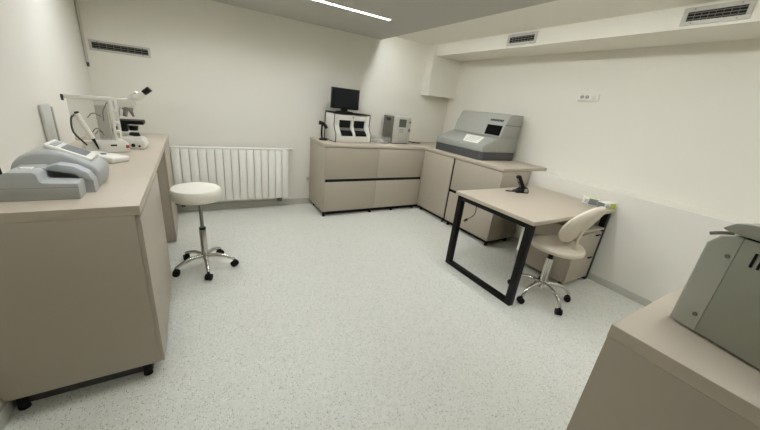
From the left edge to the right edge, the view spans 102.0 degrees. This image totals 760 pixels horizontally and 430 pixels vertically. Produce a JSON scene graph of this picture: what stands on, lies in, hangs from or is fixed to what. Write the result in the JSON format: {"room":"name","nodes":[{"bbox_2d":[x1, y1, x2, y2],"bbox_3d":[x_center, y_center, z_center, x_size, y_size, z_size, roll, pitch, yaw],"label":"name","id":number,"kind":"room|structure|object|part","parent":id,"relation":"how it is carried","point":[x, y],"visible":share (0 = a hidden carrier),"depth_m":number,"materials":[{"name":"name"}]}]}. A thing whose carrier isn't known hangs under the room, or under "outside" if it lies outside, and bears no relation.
{"room":"medical laboratory","nodes":[
{"label":"medical laboratory","id":0,"kind":"room"},
{"bbox_2d":[0,0,98,409],"bbox_3d":[-1.304,-0.117,0.571,0.100,2.356,5.683,-6,23,-30],"label":"wall","id":1,"kind":"structure","parent":0,"point":[42,56],"depth_m":1.85,"materials":[{"name":"white paint"}]},
{"bbox_2d":[0,399,16,429],"bbox_3d":[-1.372,0.954,0.981,0.012,0.062,5.671,-6,23,-30],"label":"baseboard","id":2,"kind":"structure","parent":1,"relation":"attached to","point":[7,409],"depth_m":1.28,"materials":[{"name":"grey plastic"}]},
{"bbox_2d":[77,0,447,202],"bbox_3d":[-0.842,-1.293,3.974,4.490,2.356,0.100,-6,23,-30],"label":"wall","id":3,"kind":"structure","parent":0,"point":[218,74],"depth_m":3.42,"materials":[{"name":"white paint"}]},
{"bbox_2d":[74,0,89,66],"bbox_3d":[-2.586,-1.684,2.647,0.022,0.740,0.022,-6,23,-30],"label":"conduit","id":4,"kind":"object","parent":3,"relation":"attached to","point":[75,1],"visible":1,"depth_m":2.67,"materials":[{"name":"white metal"}]},
{"bbox_2d":[88,39,150,57],"bbox_3d":[-2.391,-1.533,2.841,0.444,0.088,0.012,-6,23,-30],"label":"air vent","id":5,"kind":"object","parent":3,"relation":"in","point":[97,45],"visible":1,"depth_m":2.83,"materials":[{"name":"metal"}]},
{"bbox_2d":[169,145,292,206],"bbox_3d":[-1.723,-0.467,3.644,1.362,0.681,0.112,-6,23,-30],"label":"radiator","id":6,"kind":"object","parent":3,"relation":"attached to","point":[270,166],"visible":0.91,"depth_m":3.60,"materials":[{"name":"metal"}]},
{"bbox_2d":[169,145,288,149],"bbox_3d":[-1.708,-0.762,3.506,1.300,0.014,0.079,-6,23,-30],"label":"grille","id":7,"kind":"object","parent":6,"relation":"attached to","point":[171,147],"depth_m":3.42,"materials":[{"name":"metal"}]},
{"bbox_2d":[177,192,418,211],"bbox_3d":[-1.047,-0.196,4.249,4.026,0.075,0.012,-6,23,-30],"label":"baseboard","id":8,"kind":"structure","parent":3,"relation":"attached to","point":[211,206],"depth_m":3.86,"materials":[{"name":"grey plastic"}]},
{"bbox_2d":[4,198,644,429],"bbox_3d":[0.462,0.847,2.081,4.490,0.100,5.883,-6,23,-30],"label":"floor","id":9,"kind":"structure","parent":0,"point":[360,320],"depth_m":1.97,"materials":[{"name":"plastic"}]},
{"bbox_2d":[0,173,171,410],"bbox_3d":[-1.486,0.284,1.618,0.553,0.860,0.820,-6,23,-30],"label":"base cabinet","id":10,"kind":"object","parent":9,"relation":"on","point":[84,302],"visible":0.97,"depth_m":1.29,"materials":[{"name":"laminate"}]},
{"bbox_2d":[0,132,168,223],"bbox_3d":[-1.782,-0.373,2.016,0.560,0.040,2.201,-6,23,-30],"label":"countertop","id":11,"kind":"structure","parent":10,"relation":"on","point":[124,192],"depth_m":1.32,"materials":[{"name":"beige laminate"}]},
{"bbox_2d":[38,104,60,141],"bbox_3d":[-2.055,-0.543,1.921,0.021,0.284,0.165,-6,23,-30],"label":"board","id":12,"kind":"object","parent":11,"relation":"on","point":[47,115],"visible":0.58,"depth_m":1.89,"materials":[{"name":"grey plastic"}]},
{"bbox_2d":[0,139,108,201],"bbox_3d":[-1.401,-0.206,1.328,0.291,0.190,0.351,-6,23,-30],"label":"reader","id":13,"kind":"object","parent":11,"relation":"on","point":[54,170],"visible":1,"depth_m":1.27,"materials":[{"name":"grey plastic"}]},
{"bbox_2d":[60,94,129,152],"bbox_3d":[-1.829,-0.583,1.993,0.122,0.356,0.288,20,24,34],"label":"stand","id":14,"kind":"object","parent":11,"relation":"on","point":[108,144],"visible":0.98,"depth_m":2.02,"materials":[{"name":"white plastic"}]},
{"bbox_3d":[-1.842,-0.554,1.923,0.076,0.160,0.029,-8,24,-34],"label":"arm","id":15,"kind":"part","parent":14,"relation":"part of","materials":[{"name":"white plastic"}]},
{"bbox_3d":[-1.829,-0.613,2.037,0.004,0.213,0.062,20,24,34],"label":"grey panel","id":16,"kind":"part","parent":14,"relation":"part of","materials":[{"name":"grey plastic"}]},
{"bbox_3d":[-1.777,-0.630,2.070,0.024,0.283,0.104,-1,21,-20],"label":"post","id":17,"kind":"part","parent":14,"relation":"part of","materials":[{"name":"white plastic"}]},
{"bbox_2d":[91,151,128,163],"bbox_3d":[-1.683,-0.356,1.878,0.250,0.038,0.110,10,20,9],"label":"reader","id":18,"kind":"object","parent":11,"relation":"on","point":[112,158],"visible":0.72,"depth_m":1.85,"materials":[{"name":"white plastic"}]},
{"bbox_2d":[107,87,151,148],"bbox_3d":[-1.794,-0.709,2.232,0.272,0.438,0.173,-6,23,-30],"label":"microscope","id":19,"kind":"object","parent":11,"relation":"on","point":[135,140],"visible":0.78,"depth_m":2.21,"materials":[{"name":"white plastic"}]},
{"bbox_3d":[-1.847,-0.709,2.220,0.159,0.254,0.064,-6,23,-30],"label":"arm","id":20,"kind":"part","parent":19,"relation":"part of","materials":[{"name":"white plastic"}]},
{"bbox_3d":[-1.252,0.231,1.740,0.018,0.763,0.818,-6,23,-30],"label":"door","id":21,"kind":"part","parent":10,"relation":"part of","materials":[{"name":"laminate"}]},
{"bbox_2d":[156,140,177,241],"bbox_3d":[-2.227,-0.228,2.812,0.553,0.860,0.589,-6,23,-30],"label":"base cabinet","id":22,"kind":"object","parent":9,"relation":"on","point":[164,172],"visible":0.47,"depth_m":2.74,"materials":[{"name":"laminate"}]},
{"bbox_3d":[-1.996,-0.249,2.946,0.018,0.833,0.587,-6,23,-30],"label":"door","id":23,"kind":"part","parent":22,"relation":"part of","materials":[{"name":"laminate"}]},
{"bbox_2d":[169,182,238,279],"bbox_3d":[-1.375,0.111,2.399,0.468,0.682,0.457,-6,23,-30],"label":"stool","id":24,"kind":"object","parent":9,"relation":"on","point":[191,193],"visible":1,"depth_m":2.33,"materials":[{"name":"white leather"}]},
{"bbox_3d":[-1.487,0.364,2.404,0.036,0.070,0.203,20,24,33],"label":"leg","id":25,"kind":"part","parent":24,"relation":"part of","materials":[{"name":"silver metal"}]},
{"bbox_3d":[-1.526,0.315,2.527,0.203,0.070,0.036,12,21,16],"label":"leg","id":26,"kind":"part","parent":24,"relation":"part of","materials":[{"name":"silver metal"}]},
{"bbox_3d":[-1.374,-0.166,2.302,0.340,0.099,0.340,-6,23,-30],"label":"seat","id":27,"kind":"part","parent":24,"relation":"part of","materials":[{"name":"white leather"}]},
{"bbox_3d":[-1.354,0.380,2.401,0.036,0.071,0.203,-6,23,-31],"label":"leg","id":28,"kind":"part","parent":24,"relation":"part of","materials":[{"name":"silver metal"}]},
{"bbox_3d":[-1.411,0.300,2.605,0.036,0.070,0.203,6,20,-1],"label":"leg","id":29,"kind":"part","parent":24,"relation":"part of","materials":[{"name":"silver metal"}]},
{"bbox_3d":[-1.301,0.341,2.524,0.203,0.071,0.036,1,20,-15],"label":"leg","id":30,"kind":"part","parent":24,"relation":"part of","materials":[{"name":"silver metal"}]},
{"bbox_2d":[309,140,379,216],"bbox_3d":[-0.497,-0.504,4.108,0.734,0.860,0.542,-6,23,-30],"label":"base cabinet","id":31,"kind":"object","parent":9,"relation":"on","point":[342,179],"visible":0.97,"depth_m":3.88,"materials":[{"name":"laminate"}]},
{"bbox_3d":[-0.803,-0.503,3.919,0.018,0.798,0.542,-6,23,-30],"label":"panel","id":32,"kind":"part","parent":31,"relation":"part of","materials":[{"name":"laminate"}]},
{"bbox_3d":[-0.378,-0.249,3.963,0.713,0.378,0.018,-6,23,-30],"label":"drawer","id":33,"kind":"part","parent":31,"relation":"part of","materials":[{"name":"laminate"}]},
{"bbox_3d":[-0.335,-0.637,3.823,0.713,0.380,0.018,-6,23,-30],"label":"drawer","id":34,"kind":"part","parent":31,"relation":"part of","materials":[{"name":"laminate"}]},
{"bbox_2d":[310,137,546,171],"bbox_3d":[0.516,-0.762,3.791,2.214,0.034,1.900,-6,23,-30],"label":"countertop","id":35,"kind":"structure","parent":31,"relation":"on","point":[504,166],"depth_m":3.75,"materials":[{"name":"beige laminate"}]},
{"bbox_2d":[319,120,327,140],"bbox_3d":[-0.702,-1.046,3.813,0.121,0.230,0.103,-6,23,-30],"label":"barcode scanner","id":36,"kind":"object","parent":35,"relation":"on","point":[321,123],"visible":1,"depth_m":3.80,"materials":[{"name":"black plastic"}]},
{"bbox_2d":[324,110,370,142],"bbox_3d":[-0.408,-1.135,3.971,0.526,0.351,0.314,-8,24,-35],"label":"instrument","id":37,"kind":"object","parent":35,"relation":"on","point":[342,126],"visible":0.98,"depth_m":3.87,"materials":[{"name":"white plastic"}]},
{"bbox_3d":[-0.617,-1.097,3.824,0.010,0.336,0.314,-8,24,-35],"label":"edge trim","id":38,"kind":"part","parent":37,"relation":"part of","materials":[{"name":"white plastic"}]},
{"bbox_2d":[330,87,359,112],"bbox_3d":[-0.436,-1.427,3.839,0.380,0.279,0.130,-7,24,-34],"label":"monitor","id":39,"kind":"object","parent":37,"relation":"on","point":[343,99],"visible":0.93,"depth_m":3.81,"materials":[{"name":"black plastic"}]},
{"bbox_2d":[340,130,352,135],"bbox_3d":[-0.420,-1.023,3.849,0.152,0.064,0.053,-8,24,-35],"label":"tray","id":40,"kind":"object","parent":37,"relation":"on","point":[342,132],"depth_m":3.84,"materials":[{"name":"black plastic"}]},
{"bbox_2d":[355,131,365,136],"bbox_3d":[-0.252,-1.048,3.969,0.152,0.064,0.053,-8,24,-35],"label":"tray","id":41,"kind":"object","parent":37,"relation":"on","point":[357,133],"depth_m":3.96,"materials":[{"name":"black plastic"}]},
{"bbox_2d":[382,114,411,143],"bbox_3d":[0.233,-1.202,4.332,0.274,0.365,0.311,-6,23,-30],"label":"instrument","id":42,"kind":"object","parent":35,"relation":"on","point":[396,129],"visible":1,"depth_m":4.23,"materials":[{"name":"grey plastic"}]},
{"bbox_3d":[0.110,-1.202,4.282,0.006,0.348,0.262,-6,23,-30],"label":"panel","id":43,"kind":"part","parent":42,"relation":"part of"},
{"bbox_3d":[0.295,-1.161,4.220,0.185,0.335,0.008,-6,23,-30],"label":"panel","id":44,"kind":"part","parent":42,"relation":"part of","materials":[{"name":"grey plastic"}]},
{"bbox_2d":[436,110,523,160],"bbox_3d":[1.239,-1.050,3.965,0.590,0.537,0.832,-6,23,-30],"label":"instrument","id":45,"kind":"object","parent":35,"relation":"on","point":[484,136],"visible":1,"depth_m":3.76,"materials":[{"name":"white plastic"}]},
{"bbox_2d":[371,148,424,209],"bbox_3d":[0.164,-0.568,4.490,0.800,0.860,0.542,-6,23,-30],"label":"base cabinet","id":46,"kind":"object","parent":9,"relation":"on","point":[399,171],"visible":0.75,"depth_m":4.24,"materials":[{"name":"laminate"}]},
{"bbox_3d":[0.245,-0.310,4.324,0.726,0.378,0.018,-6,23,-30],"label":"drawer","id":47,"kind":"part","parent":46,"relation":"part of","materials":[{"name":"laminate"}]},
{"bbox_3d":[0.288,-0.698,4.183,0.726,0.380,0.018,-6,23,-30],"label":"drawer","id":48,"kind":"part","parent":46,"relation":"part of","materials":[{"name":"laminate"}]},
{"bbox_2d":[417,150,455,221],"bbox_3d":[0.925,-0.427,4.334,0.472,0.860,0.678,-6,23,-30],"label":"base cabinet","id":49,"kind":"object","parent":9,"relation":"on","point":[437,169],"visible":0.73,"depth_m":4.16,"materials":[{"name":"laminate"}]},
{"bbox_2d":[445,159,530,245],"bbox_3d":[1.268,-0.190,3.780,0.472,0.860,0.738,-6,23,-30],"label":"base cabinet","id":50,"kind":"object","parent":9,"relation":"on","point":[487,227],"visible":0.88,"depth_m":3.57,"materials":[{"name":"laminate"}]},
{"bbox_3d":[1.058,-0.002,3.721,0.018,0.378,0.722,-6,23,-30],"label":"drawer","id":51,"kind":"part","parent":50,"relation":"part of","materials":[{"name":"laminate"}]},
{"bbox_3d":[1.101,-0.391,3.581,0.018,0.380,0.722,-6,23,-30],"label":"drawer","id":52,"kind":"part","parent":50,"relation":"part of","materials":[{"name":"laminate"}]},
{"bbox_2d":[445,186,615,305],"bbox_3d":[1.378,0.205,2.918,1.206,0.727,0.800,-6,23,-30],"label":"desk","id":53,"kind":"object","parent":9,"relation":"on","point":[540,206],"visible":0.85,"depth_m":2.64,"materials":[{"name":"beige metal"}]},
{"bbox_3d":[0.891,0.267,2.643,0.050,0.696,0.760,-6,23,-30],"label":"leg frame","id":54,"kind":"part","parent":53,"relation":"part of","materials":[{"name":"black metal"}]},
{"bbox_2d":[505,175,528,193],"bbox_3d":[1.343,-0.304,2.994,0.222,0.166,0.077,3,20,-9],"label":"telephone","id":55,"kind":"object","parent":53,"relation":"on","point":[521,189],"visible":1,"depth_m":2.99,"materials":[{"name":"black plastic"}]},
{"bbox_2d":[581,195,599,205],"bbox_3d":[1.961,-0.134,2.869,0.131,0.061,0.076,20,24,34],"label":"carton","id":56,"kind":"object","parent":53,"relation":"on","point":[589,200],"visible":0.88,"depth_m":2.85,"materials":[{"name":"white cardboard"}]},
{"bbox_3d":[1.861,0.172,3.204,0.050,0.696,0.760,-6,23,-30],"label":"leg frame","id":57,"kind":"part","parent":53,"relation":"part of","materials":[{"name":"black metal"}]},
{"bbox_2d":[596,201,616,208],"bbox_3d":[2.043,-0.089,2.776,0.146,0.056,0.071,-1,21,-19],"label":"carton","id":58,"kind":"object","parent":53,"relation":"on","point":[607,204],"visible":0.92,"depth_m":2.75,"materials":[{"name":"white cardboard"}]},
{"bbox_2d":[507,206,606,315],"bbox_3d":[1.371,0.284,2.466,0.492,0.882,0.507,-7,24,-33],"label":"chair","id":59,"kind":"object","parent":9,"relation":"on","point":[562,245],"visible":0.92,"depth_m":2.35,"materials":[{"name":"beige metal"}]},
{"bbox_3d":[1.259,0.554,2.665,0.227,0.102,0.036,22,25,37],"label":"leg","id":60,"kind":"part","parent":59,"relation":"part of","materials":[{"name":"silver metal"}]},
{"bbox_3d":[1.241,0.602,2.526,0.227,0.102,0.036,-5,22,-28],"label":"leg","id":61,"kind":"part","parent":59,"relation":"part of","materials":[{"name":"silver metal"}]},
{"bbox_3d":[1.377,0.639,2.467,0.036,0.102,0.227,2,20,-11],"label":"leg","id":62,"kind":"part","parent":59,"relation":"part of","materials":[{"name":"silver metal"}]},
{"bbox_3d":[1.402,0.243,2.450,0.408,0.061,0.408,-7,24,-33],"label":"seat","id":63,"kind":"part","parent":59,"relation":"part of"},
{"bbox_3d":[1.484,0.612,2.575,0.227,0.102,0.036,8,20,5],"label":"leg","id":64,"kind":"part","parent":59,"relation":"part of","materials":[{"name":"silver metal"}]},
{"bbox_3d":[1.496,0.076,2.271,0.380,0.334,0.196,-7,24,-33],"label":"backrest","id":65,"kind":"part","parent":59,"relation":"part of","materials":[{"name":"beige leather"}]},
{"bbox_2d":[515,220,603,283],"bbox_3d":[1.723,0.303,3.013,0.383,0.552,0.544,-6,23,-30],"label":"drawer pedestal","id":66,"kind":"object","parent":9,"relation":"on","point":[563,270],"visible":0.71,"depth_m":2.83,"materials":[{"name":"laminate"}]},
{"bbox_3d":[1.835,0.489,2.850,0.377,0.243,0.018,-6,23,-30],"label":"drawer","id":67,"kind":"part","parent":66,"relation":"part of","materials":[{"name":"laminate"}]},
{"bbox_3d":[1.748,0.051,2.926,0.383,0.016,0.534,-6,23,-30],"label":"panel","id":68,"kind":"part","parent":66,"relation":"part of","materials":[{"name":"laminate"}]},
{"bbox_3d":[1.859,0.267,2.770,0.377,0.219,0.018,-6,23,-30],"label":"drawer","id":69,"kind":"part","parent":66,"relation":"part of","materials":[{"name":"laminate"}]},
{"bbox_2d":[566,336,759,429],"bbox_3d":[1.236,0.909,0.725,0.818,0.860,1.199,-6,23,-30],"label":"base cabinet","id":70,"kind":"object","parent":9,"relation":"on","point":[623,390],"visible":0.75,"depth_m":0.80,"materials":[{"name":"laminate"}]},
{"bbox_2d":[607,285,759,427],"bbox_3d":[1.293,0.488,0.575,0.839,0.039,1.210,-6,23,-30],"label":"countertop","id":71,"kind":"structure","parent":70,"relation":"on","point":[650,331],"depth_m":0.76,"materials":[{"name":"beige laminate"}]},
{"bbox_2d":[670,224,759,369],"bbox_3d":[1.198,0.261,0.635,0.561,0.325,0.636,1,20,-15],"label":"machine","id":72,"kind":"object","parent":71,"relation":"on","point":[719,300],"visible":1,"depth_m":0.77,"materials":[{"name":"grey metal"}]},
{"bbox_3d":[1.129,0.179,0.895,0.550,0.276,0.063,1,20,-15],"label":"panel","id":73,"kind":"part","parent":72,"relation":"part of","materials":[{"name":"grey plastic"}]},
{"bbox_3d":[1.216,0.131,0.575,0.561,0.038,0.610,1,20,-15],"label":"lid","id":74,"kind":"part","parent":72,"relation":"part of","materials":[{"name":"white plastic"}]},
{"bbox_2d":[212,0,556,39],"bbox_3d":[0.142,-1.268,0.974,2.990,0.174,5.683,-6,23,-30],"label":"ceiling","id":75,"kind":"structure","parent":0,"point":[378,19],"depth_m":2.87,"materials":[{"name":"paint"}]},
{"bbox_2d":[421,43,461,98],"bbox_3d":[0.919,-2.102,4.555,0.535,0.668,0.163,-6,23,-30],"label":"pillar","id":76,"kind":"structure","parent":0,"point":[441,74],"depth_m":4.48,"materials":[{"name":"white paint"}]},
{"bbox_2d":[396,0,721,44],"bbox_3d":[1.996,-1.483,2.031,1.300,0.100,5.683,-6,23,-30],"label":"ceiling","id":77,"kind":"structure","parent":0,"point":[559,12],"depth_m":2.68,"materials":[{"name":"white paint"}]},
{"bbox_2d":[437,0,759,61],"bbox_3d":[2.377,-1.374,2.212,0.480,0.146,5.520,-6,23,-30],"label":"soffit","id":78,"kind":"structure","parent":0,"point":[659,27],"depth_m":2.59,"materials":[{"name":"white paint"}]},
{"bbox_2d":[506,31,538,45],"bbox_3d":[1.473,-1.833,3.205,0.012,0.110,0.355,-6,23,-30],"label":"air vent","id":79,"kind":"object","parent":78,"relation":"attached to","point":[528,37],"visible":1,"depth_m":3.20,"materials":[{"name":"metal"}]},
{"bbox_2d":[679,0,757,26],"bbox_3d":[2.206,-1.325,2.024,0.012,0.110,0.345,-6,23,-30],"label":"air vent","id":80,"kind":"object","parent":78,"relation":"attached to","point":[742,9],"visible":1,"depth_m":2.01,"materials":[{"name":"metal"}]},
{"bbox_2d":[442,38,759,223],"bbox_3d":[2.483,-0.486,2.761,0.100,2.356,5.683,-6,23,-30],"label":"wall","id":81,"kind":"structure","parent":0,"point":[680,124],"depth_m":2.78,"materials":[{"name":"white paint"}]},
{"bbox_2d":[577,94,599,100],"bbox_3d":[2.128,-1.196,3.138,0.016,0.064,0.205,-6,23,-30],"label":"wall socket","id":82,"kind":"object","parent":81,"relation":"attached to","point":[582,97],"visible":1,"depth_m":3.13,"materials":[{"name":"white plastic"}]},
{"bbox_2d":[514,171,758,301],"bbox_3d":[2.248,0.226,2.922,0.264,0.866,5.683,-6,23,-30],"label":"wall ledge","id":83,"kind":"object","parent":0,"point":[650,248],"visible":0.33,"depth_m":2.64,"materials":[{"name":"white paint"}]},
{"bbox_2d":[507,236,651,305],"bbox_3d":[2.091,0.616,2.984,0.012,0.062,5.671,-6,23,-30],"label":"baseboard","id":84,"kind":"structure","parent":83,"relation":"attached to","point":[591,276],"depth_m":2.83,"materials":[{"name":"grey plastic"}]}
]}

